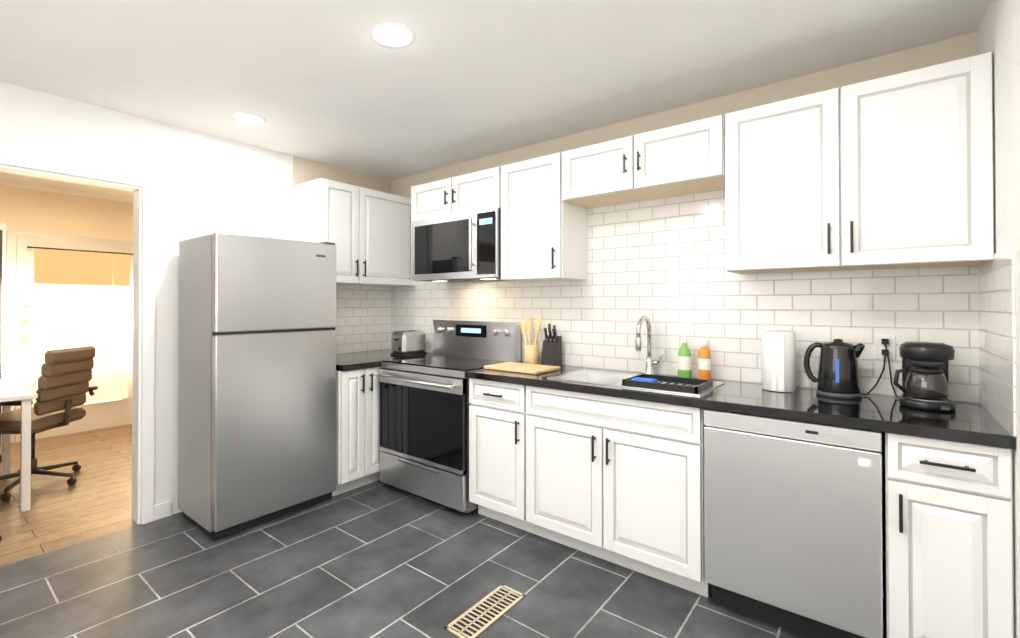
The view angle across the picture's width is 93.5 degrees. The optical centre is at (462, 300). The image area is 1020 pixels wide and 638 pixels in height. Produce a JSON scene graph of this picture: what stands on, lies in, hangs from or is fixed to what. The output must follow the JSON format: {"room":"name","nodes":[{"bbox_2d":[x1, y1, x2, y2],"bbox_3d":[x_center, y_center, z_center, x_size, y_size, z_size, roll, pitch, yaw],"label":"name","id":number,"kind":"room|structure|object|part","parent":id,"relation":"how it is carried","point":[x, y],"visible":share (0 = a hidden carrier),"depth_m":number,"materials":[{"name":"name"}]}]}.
{"room":"kitchen","nodes":[
{"label":"kitchen","id":0,"kind":"room"},
{"bbox_2d":[0,185,132,361],"bbox_3d":[-4.399,0.133,4.554,0.120,2.450,5.800,0,-1,41],"label":"wall","id":1,"kind":"structure","parent":0,"point":[34,211],"depth_m":4.87,"materials":[{"name":"beige paint"}]},
{"bbox_2d":[0,223,6,444],"bbox_3d":[-4.648,0.310,4.146,0.030,2.090,0.998,0,-1,41],"label":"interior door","id":2,"kind":"structure","parent":1,"relation":"in","point":[2,295],"depth_m":4.51,"materials":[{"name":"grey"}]},
{"bbox_2d":[5,231,132,442],"bbox_3d":[-3.921,0.351,4.919,0.124,2.020,1.120,0,-1,41],"label":"patio door","id":3,"kind":"structure","parent":1,"relation":"in","point":[19,325],"depth_m":4.87,"materials":[{"name":"beige paint"}]},
{"bbox_3d":[-3.893,0.272,4.919,0.080,1.578,0.885,0,-1,41],"label":"sheer curtain panel","id":4,"kind":"part","parent":3,"relation":"part of","materials":[{"name":"white fabric"}]},
{"bbox_2d":[0,424,138,565],"bbox_3d":[-3.299,1.381,3.598,3.020,0.060,6.040,0,-1,41],"label":"floor","id":5,"kind":"structure","parent":0,"point":[95,501],"depth_m":3.30,"materials":[{"name":"brown wood"}]},
{"bbox_2d":[0,378,37,511],"bbox_3d":[-3.650,0.972,2.795,1.020,0.745,1.620,0,-1,41],"label":"desk","id":6,"kind":"object","parent":5,"relation":"on","point":[12,389],"visible":0.85,"depth_m":3.06,"materials":[{"name":"white laminate"}]},
{"bbox_2d":[0,346,97,501],"bbox_3d":[-3.122,0.850,3.500,0.599,1.000,0.626,0,0,1],"label":"office chair","id":7,"kind":"object","parent":5,"relation":"on","point":[64,387],"visible":0.79,"depth_m":3.45,"materials":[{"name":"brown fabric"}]},
{"bbox_2d":[0,81,390,523],"bbox_3d":[-2.231,0.118,2.624,0.124,2.450,4.700,0,-1,41],"label":"wall","id":8,"kind":"structure","parent":0,"point":[207,184],"depth_m":3.00,"materials":[{"name":"white paint"}]},
{"bbox_2d":[0,151,155,524],"bbox_3d":[-2.311,0.294,2.533,0.156,2.095,1.150,0,-1,41],"label":"door frame","id":9,"kind":"structure","parent":8,"relation":"attached to","point":[144,325],"depth_m":2.88,"materials":[{"name":"white wood"}]},
{"bbox_2d":[154,501,170,520],"bbox_3d":[-1.007,1.286,1.127,3.680,0.090,4.040,0,-1,41],"label":"baseboard","id":10,"kind":"structure","parent":8,"relation":"attached to","point":[162,510],"depth_m":2.95,"materials":[{"name":"white wood"}]},
{"bbox_2d":[296,178,415,286],"bbox_3d":[-0.818,-0.502,3.882,0.377,0.750,0.942,0,-1,41],"label":"upper cabinet","id":11,"kind":"object","parent":8,"relation":"attached to","point":[367,232],"visible":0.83,"depth_m":3.68,"materials":[{"name":"white paint"}]},
{"bbox_2d":[335,285,389,353],"bbox_3d":[-0.969,0.149,3.994,0.002,0.590,0.963,0,-1,41],"label":"tile backsplash","id":12,"kind":"structure","parent":8,"relation":"attached to","point":[362,318],"depth_m":4.12,"materials":[{"name":"white tile"}]},
{"bbox_2d":[336,349,432,370],"bbox_3d":[-0.728,0.462,3.783,0.633,0.040,0.962,0,-1,41],"label":"countertop","id":13,"kind":"structure","parent":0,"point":[370,359],"depth_m":3.62,"materials":[{"name":"black stone"}]},
{"bbox_2d":[391,330,426,355],"bbox_3d":[-0.440,0.346,3.895,0.170,0.192,0.275,0,-1,41],"label":"toaster","id":14,"kind":"object","parent":13,"relation":"on","point":[409,343],"visible":1,"depth_m":3.82,"materials":[{"name":"silver metal"}]},
{"bbox_2d":[0,480,884,637],"bbox_3d":[-0.746,1.362,1.337,3.800,0.060,4.940,0,-1,41],"label":"floor","id":15,"kind":"structure","parent":0,"point":[378,559],"depth_m":2.25,"materials":[{"name":"tile"}]},
{"bbox_2d":[178,232,335,540],"bbox_3d":[-1.310,0.479,3.105,0.551,1.735,0.785,0,-1,41],"label":"refrigerator","id":16,"kind":"object","parent":15,"relation":"on","point":[257,388],"visible":1,"depth_m":2.85,"materials":[{"name":"silver metal"}]},
{"bbox_2d":[331,367,382,495],"bbox_3d":[-0.722,0.918,3.775,0.647,0.869,0.962,0,-1,41],"label":"base cabinet","id":17,"kind":"object","parent":15,"relation":"on","point":[357,427],"depth_m":3.33,"materials":[{"name":"white paint"}]},
{"bbox_2d":[376,320,520,513],"bbox_3d":[-0.111,0.751,3.396,0.795,1.195,0.697,0,-1,41],"label":"range","id":18,"kind":"object","parent":15,"relation":"on","point":[424,426],"visible":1,"depth_m":3.22,"materials":[{"name":"silver metal"}]},
{"bbox_2d":[444,584,525,637],"bbox_3d":[0.107,1.335,2.054,0.130,0.004,0.400,0,-1,41],"label":"floor vent","id":19,"kind":"object","parent":15,"relation":"in","point":[481,616],"visible":1,"depth_m":2.04,"materials":[{"name":"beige metal"}]},
{"bbox_2d":[469,378,533,533],"bbox_3d":[0.383,0.911,3.032,0.413,0.869,0.647,0,-1,41],"label":"base cabinet","id":20,"kind":"object","parent":15,"relation":"on","point":[497,450],"visible":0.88,"depth_m":2.81,"materials":[{"name":"white paint"}]},
{"bbox_2d":[526,385,711,596],"bbox_3d":[0.887,0.908,2.599,0.913,0.869,0.647,0,-1,41],"label":"base cabinet","id":21,"kind":"object","parent":15,"relation":"on","point":[618,481],"visible":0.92,"depth_m":2.33,"materials":[{"name":"white paint"}]},
{"bbox_2d":[466,362,1014,448],"bbox_3d":[1.076,0.451,2.450,2.234,0.040,0.632,0,-1,41],"label":"countertop","id":22,"kind":"structure","parent":21,"relation":"on","point":[977,424],"depth_m":1.94,"materials":[{"name":"black stone"}]},
{"bbox_2d":[484,362,560,374],"bbox_3d":[0.376,0.425,3.011,0.390,0.020,0.290,0,-1,41],"label":"cutting board","id":23,"kind":"object","parent":22,"relation":"on","point":[527,368],"visible":1,"depth_m":2.95,"materials":[{"name":"brown wood"}]},
{"bbox_2d":[520,316,542,363],"bbox_3d":[0.472,0.272,3.245,0.155,0.330,0.102,0,-1,41],"label":"utensil crock","id":24,"kind":"object","parent":22,"relation":"on","point":[531,353],"visible":0.96,"depth_m":3.21,"materials":[{"name":"brown wood"}]},
{"bbox_2d":[540,323,561,366],"bbox_3d":[0.586,0.295,3.148,0.100,0.282,0.110,0,-1,41],"label":"knife block","id":25,"kind":"object","parent":22,"relation":"on","point":[551,354],"visible":1,"depth_m":3.13,"materials":[{"name":"black plastic"}]},
{"bbox_2d":[546,369,724,395],"bbox_3d":[0.917,0.524,2.565,0.786,0.197,0.466,0,-1,41],"label":"double-bowl sink","id":26,"kind":"object","parent":22,"relation":"in","point":[604,377],"visible":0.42,"depth_m":2.81,"materials":[{"name":"silver metal"}]},
{"bbox_2d":[622,374,712,393],"bbox_3d":[1.012,0.405,2.358,0.345,0.035,0.270,0,-1,41],"label":"rack","id":27,"kind":"object","parent":26,"relation":"on","point":[649,381],"visible":1,"depth_m":2.33,"materials":[{"name":"black plastic"}]},
{"bbox_2d":[635,315,665,374],"bbox_3d":[1.059,0.259,2.694,0.120,0.347,0.217,0,-1,41],"label":"pull-down faucet","id":28,"kind":"object","parent":22,"relation":"on","point":[650,362],"visible":0.9,"depth_m":2.75,"materials":[{"name":"silver metal"}]},
{"bbox_2d":[678,335,691,377],"bbox_3d":[1.227,0.313,2.636,0.069,0.238,0.069,0,-1,41],"label":"dish soap bottle","id":29,"kind":"object","parent":22,"relation":"on","point":[684,361],"visible":0.9,"depth_m":2.61,"materials":[{"name":"green plastic"}]},
{"bbox_2d":[698,341,710,379],"bbox_3d":[1.303,0.326,2.571,0.063,0.210,0.063,0,-1,41],"label":"soap bottle","id":30,"kind":"object","parent":22,"relation":"on","point":[704,362],"visible":0.94,"depth_m":2.55,"materials":[{"name":"orange plastic"}]},
{"bbox_2d":[762,331,795,391],"bbox_3d":[1.515,0.289,2.289,0.136,0.280,0.137,0,-1,41],"label":"paper towel roll","id":31,"kind":"object","parent":22,"relation":"on","point":[778,361],"visible":0.98,"depth_m":2.23,"materials":[{"name":"white paper"}]},
{"bbox_2d":[803,339,864,398],"bbox_3d":[1.673,0.300,2.154,0.221,0.255,0.160,0,-1,41],"label":"electric kettle","id":32,"kind":"object","parent":22,"relation":"on","point":[838,373],"visible":1,"depth_m":2.09,"materials":[{"name":"black plastic"},{"name":"dark tinted glass"}]},
{"bbox_2d":[893,341,955,410],"bbox_3d":[1.861,0.296,1.930,0.181,0.259,0.209,0,-1,41],"label":"coffee maker","id":33,"kind":"object","parent":22,"relation":"on","point":[924,372],"visible":1,"depth_m":1.87,"materials":[{"name":"black plastic"}]},
{"bbox_2d":[704,409,882,637],"bbox_3d":[1.464,0.905,2.110,0.580,0.866,0.611,0,-1,41],"label":"dishwasher","id":34,"kind":"object","parent":15,"relation":"on","point":[793,525],"visible":0.98,"depth_m":1.86,"materials":[{"name":"silver metal"}]},
{"bbox_2d":[883,432,1014,637],"bbox_3d":[1.803,0.902,1.811,0.303,0.869,0.647,0,-1,41],"label":"base cabinet","id":35,"kind":"object","parent":15,"relation":"on","point":[948,534],"visible":0.9,"depth_m":1.59,"materials":[{"name":"white paint"}]},
{"bbox_2d":[0,0,989,202],"bbox_3d":[-1.859,-1.149,2.380,6.820,0.080,6.040,0,-1,41],"label":"ceiling","id":36,"kind":"structure","parent":0,"point":[330,82],"depth_m":2.21,"materials":[{"name":"paint"}]},
{"bbox_2d":[232,113,265,124],"bbox_3d":[-1.296,-1.103,2.911,0.190,0.004,0.190,0,-1,41],"label":"recessed light","id":37,"kind":"object","parent":36,"relation":"in","point":[248,118],"visible":1,"depth_m":2.91,"materials":[{"name":"white plastic"}]},
{"bbox_2d":[370,22,414,48],"bbox_3d":[-0.292,-1.110,2.008,0.190,0.004,0.190,0,-1,41],"label":"recessed light","id":38,"kind":"object","parent":36,"relation":"in","point":[392,35],"visible":1,"depth_m":2.00,"materials":[{"name":"white plastic"}]},
{"bbox_2d":[391,31,977,596],"bbox_3d":[0.778,0.122,3.212,3.920,2.450,0.124,0,-1,41],"label":"wall","id":39,"kind":"structure","parent":0,"point":[913,59],"depth_m":2.54,"materials":[{"name":"beige paint"}]},
{"bbox_2d":[411,167,500,221],"bbox_3d":[0.025,-0.743,3.532,0.850,0.275,0.377,0,-1,41],"label":"upper cabinet","id":40,"kind":"object","parent":39,"relation":"attached to","point":[473,191],"visible":0.75,"depth_m":3.38,"materials":[{"name":"white paint"}]},
{"bbox_2d":[412,208,500,281],"bbox_3d":[0.022,-0.373,3.498,0.807,0.458,0.419,0,-1,41],"label":"microwave","id":41,"kind":"object","parent":40,"relation":"attached to","point":[463,247],"visible":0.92,"depth_m":3.34,"materials":[{"name":"silver metal"}]},
{"bbox_2d":[501,152,586,281],"bbox_3d":[0.518,-0.508,3.106,0.445,0.750,0.377,0,-1,41],"label":"upper cabinet","id":42,"kind":"object","parent":39,"relation":"attached to","point":[543,231],"visible":1,"depth_m":2.98,"materials":[{"name":"white paint"}]},
{"bbox_2d":[562,115,724,208],"bbox_3d":[1.017,-0.742,2.678,0.866,0.291,0.377,0,-1,41],"label":"upper cabinet","id":43,"kind":"object","parent":39,"relation":"attached to","point":[688,158],"visible":1,"depth_m":2.54,"materials":[{"name":"white paint"}]},
{"bbox_2d":[390,190,978,403],"bbox_3d":[0.737,-0.088,3.166,3.680,1.050,0.002,0,-1,41],"label":"tile backsplash","id":44,"kind":"structure","parent":39,"relation":"attached to","point":[660,264],"depth_m":2.67,"materials":[{"name":"white tile"}]},
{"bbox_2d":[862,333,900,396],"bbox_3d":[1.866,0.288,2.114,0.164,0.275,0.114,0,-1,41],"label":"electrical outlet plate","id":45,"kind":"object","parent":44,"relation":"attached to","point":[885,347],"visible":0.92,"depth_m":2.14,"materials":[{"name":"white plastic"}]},
{"bbox_2d":[725,52,993,273],"bbox_3d":[1.677,-0.516,2.109,0.868,0.751,0.377,0,-1,41],"label":"upper cabinet","id":46,"kind":"object","parent":39,"relation":"attached to","point":[895,171],"visible":1,"depth_m":1.94,"materials":[{"name":"white paint"}]},
{"bbox_2d":[978,0,1019,637],"bbox_3d":[0.649,0.098,0.148,0.120,2.450,4.700,0,-1,41],"label":"wall","id":47,"kind":"structure","parent":0,"point":[999,33],"depth_m":1.53,"materials":[{"name":"white paint"}]},
{"bbox_2d":[978,247,1016,436],"bbox_3d":[1.920,0.130,1.724,0.006,0.590,0.638,0,-1,41],"label":"tile backsplash","id":48,"kind":"structure","parent":47,"relation":"attached to","point":[997,337],"depth_m":1.65,"materials":[{"name":"white tile"}]}
]}

